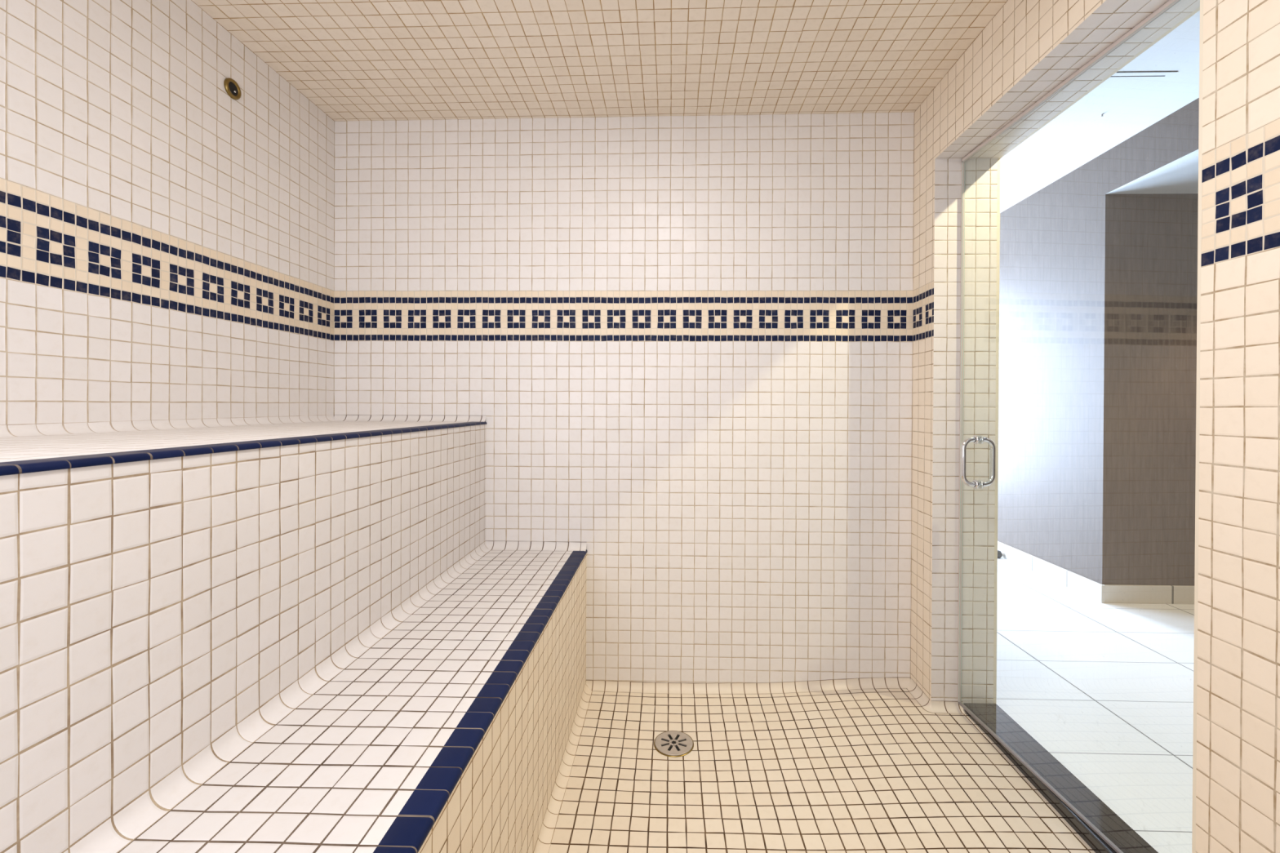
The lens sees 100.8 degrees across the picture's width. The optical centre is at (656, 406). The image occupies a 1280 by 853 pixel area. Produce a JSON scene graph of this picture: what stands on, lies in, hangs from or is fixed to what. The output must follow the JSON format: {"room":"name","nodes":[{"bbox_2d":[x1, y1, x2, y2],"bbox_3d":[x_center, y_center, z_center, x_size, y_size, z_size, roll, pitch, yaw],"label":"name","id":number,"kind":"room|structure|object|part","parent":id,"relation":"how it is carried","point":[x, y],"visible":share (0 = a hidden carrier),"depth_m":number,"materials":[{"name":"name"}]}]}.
{"room":"spa","nodes":[
{"label":"spa","id":0,"kind":"room"},
{"bbox_2d":[0,0,334,424],"bbox_3d":[-1.351,-0.002,0.943,0.001,2.318,2.438,0,0,1],"label":"wall","id":1,"kind":"structure","parent":0,"point":[167,237],"depth_m":1.41,"materials":[{"name":"white tile"}]},
{"bbox_2d":[223,77,241,99],"bbox_3d":[-1.324,-0.994,1.652,0.009,0.059,0.059,0,0,1],"label":"vent","id":2,"kind":"object","parent":1,"relation":"attached to","point":[232,87],"depth_m":1.65,"materials":[{"name":"gold metal"}]},
{"bbox_2d":[191,0,1007,120],"bbox_3d":[-0.177,-1.162,0.909,2.337,0.015,2.438,0,0,1],"label":"ceiling","id":3,"kind":"structure","parent":0,"point":[353,60],"depth_m":1.75,"materials":[{"name":"beige tile"}]},
{"bbox_2d":[333,111,914,694],"bbox_3d":[-0.152,-0.009,2.118,2.337,2.333,0.030,0,0,1],"label":"wall","id":4,"kind":"structure","parent":0,"point":[682,345],"depth_m":2.13,"materials":[{"name":"white tile"}]},
{"bbox_2d":[548,688,1095,852],"bbox_3d":[0.383,1.134,0.905,1.422,0.049,2.438,0,0,1],"label":"floor","id":5,"kind":"structure","parent":0,"point":[866,771],"depth_m":1.60,"materials":[{"name":"tile"}]},
{"bbox_2d":[0,414,592,852],"bbox_3d":[-0.819,0.591,0.933,1.069,1.102,2.438,0,0,1],"label":"tiled bench","id":6,"kind":"object","parent":5,"relation":"on","point":[295,633],"visible":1,"depth_m":0.90,"materials":[{"name":"tile"}]},
{"bbox_3d":[-1.062,0.051,0.936,0.578,0.025,2.438,0,0,1],"label":"seat","id":7,"kind":"part","parent":6,"relation":"part of","materials":[{"name":"tile"}]},
{"bbox_3d":[-0.747,0.070,0.929,0.053,0.010,2.438,0,0,1],"label":"navy edge trim","id":8,"kind":"part","parent":6,"relation":"part of","materials":[{"name":"blue tile"}]},
{"bbox_3d":[-0.530,0.580,0.925,0.332,0.001,2.438,0,0,1],"label":"seat","id":9,"kind":"part","parent":6,"relation":"part of","materials":[{"name":"white tile"}]},
{"bbox_3d":[-0.338,0.586,0.921,0.053,0.010,2.438,0,0,1],"label":"navy edge trim","id":10,"kind":"part","parent":6,"relation":"part of","materials":[{"name":"blue tile"}]},
{"bbox_2d":[653,730,693,757],"bbox_3d":[0.058,1.150,1.808,0.138,0.008,0.138,0,0,1],"label":"floor drain","id":11,"kind":"object","parent":5,"relation":"on","point":[672,744],"visible":1,"depth_m":1.80,"materials":[{"name":"metal"}]},
{"bbox_2d":[906,0,1279,852],"bbox_3d":[1.127,-0.184,2.354,0.266,2.692,6.198,0,0,1],"label":"wall","id":12,"kind":"structure","parent":0,"point":[1028,48],"depth_m":0.96,"materials":[{"name":"beige tile"}]},
{"bbox_2d":[957,0,1180,852],"bbox_3d":[1.104,0.091,1.455,0.120,1.989,0.962,0,0,1],"label":"door","id":13,"kind":"structure","parent":12,"relation":"in","point":[980,439],"depth_m":1.83,"materials":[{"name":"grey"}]},
{"bbox_3d":[1.113,0.191,1.835,0.120,0.172,0.017,0,0,-2],"label":"pull handle","id":14,"kind":"part","parent":13,"relation":"part of","materials":[{"name":"silver metal"}]},
{"bbox_2d":[996,557,1194,852],"bbox_3d":[2.747,1.145,2.218,3.238,0.001,5.994,0,0,1],"label":"floor","id":15,"kind":"structure","parent":0,"point":[1105,689],"depth_m":2.12,"materials":[{"name":"tile"}]},
{"bbox_2d":[963,702,1158,852],"bbox_3d":[1.170,1.127,1.454,0.122,0.080,0.971,0,0,1],"label":"threshold","id":16,"kind":"object","parent":15,"relation":"on","point":[1079,796],"visible":0.74,"depth_m":1.51,"materials":[{"name":"black stone"}]},
{"bbox_2d":[997,97,1199,584],"bbox_3d":[2.584,-0.169,2.216,0.001,2.626,5.994,0,0,1],"label":"wall","id":17,"kind":"structure","parent":0,"point":[1052,241],"depth_m":3.43,"materials":[{"name":"white paint"}]},
{"bbox_2d":[997,541,1103,603],"bbox_3d":[2.619,1.084,4.147,0.014,0.104,2.144,0,0,1],"label":"baseboard","id":18,"kind":"structure","parent":17,"relation":"attached to","point":[1092,589],"depth_m":3.45,"materials":[{"name":"tile"}]},
{"bbox_2d":[997,550,1004,558],"bbox_3d":[2.571,1.109,3.981,0.074,0.061,0.061,0,0,1],"label":"door stop","id":19,"kind":"object","parent":18,"relation":"attached to","point":[1000,554],"visible":0.59,"depth_m":3.96,"materials":[{"name":"metal"}]},
{"bbox_2d":[1000,10,1199,213],"bbox_3d":[1.926,-1.485,2.227,1.327,0.001,5.994,0,0,1],"label":"ceiling","id":20,"kind":"structure","parent":0,"point":[1130,105],"depth_m":2.70,"materials":[{"name":"white paint"}]},
{"bbox_2d":[1111,71,1178,76],"bbox_3d":[1.962,-1.485,2.361,0.696,0.002,0.036,0,0,1],"label":"ceiling vent","id":21,"kind":"object","parent":20,"relation":"in","point":[1125,73],"visible":0.36,"depth_m":2.35,"materials":[{"name":"white paint"}]},
{"bbox_2d":[1102,193,1198,586],"bbox_3d":[3.483,-0.042,2.399,1.789,2.380,1.324,0,0,1],"label":"wall","id":22,"kind":"structure","parent":0,"point":[1151,264],"depth_m":3.08,"materials":[{"name":"grey paper"}]},
{"bbox_2d":[1102,584,1194,604],"bbox_3d":[3.494,1.093,3.059,1.789,0.104,0.014,0,0,1],"label":"baseboard","id":23,"kind":"structure","parent":22,"relation":"attached to","point":[1113,593],"depth_m":3.07,"materials":[{"name":"tile"}]},
{"bbox_2d":[1106,149,1198,194],"bbox_3d":[3.488,-1.232,2.394,1.789,0.001,1.324,0,0,1],"label":"ceiling","id":24,"kind":"structure","parent":0,"point":[1180,175],"depth_m":2.89,"materials":[{"name":"white paint"}]}
]}

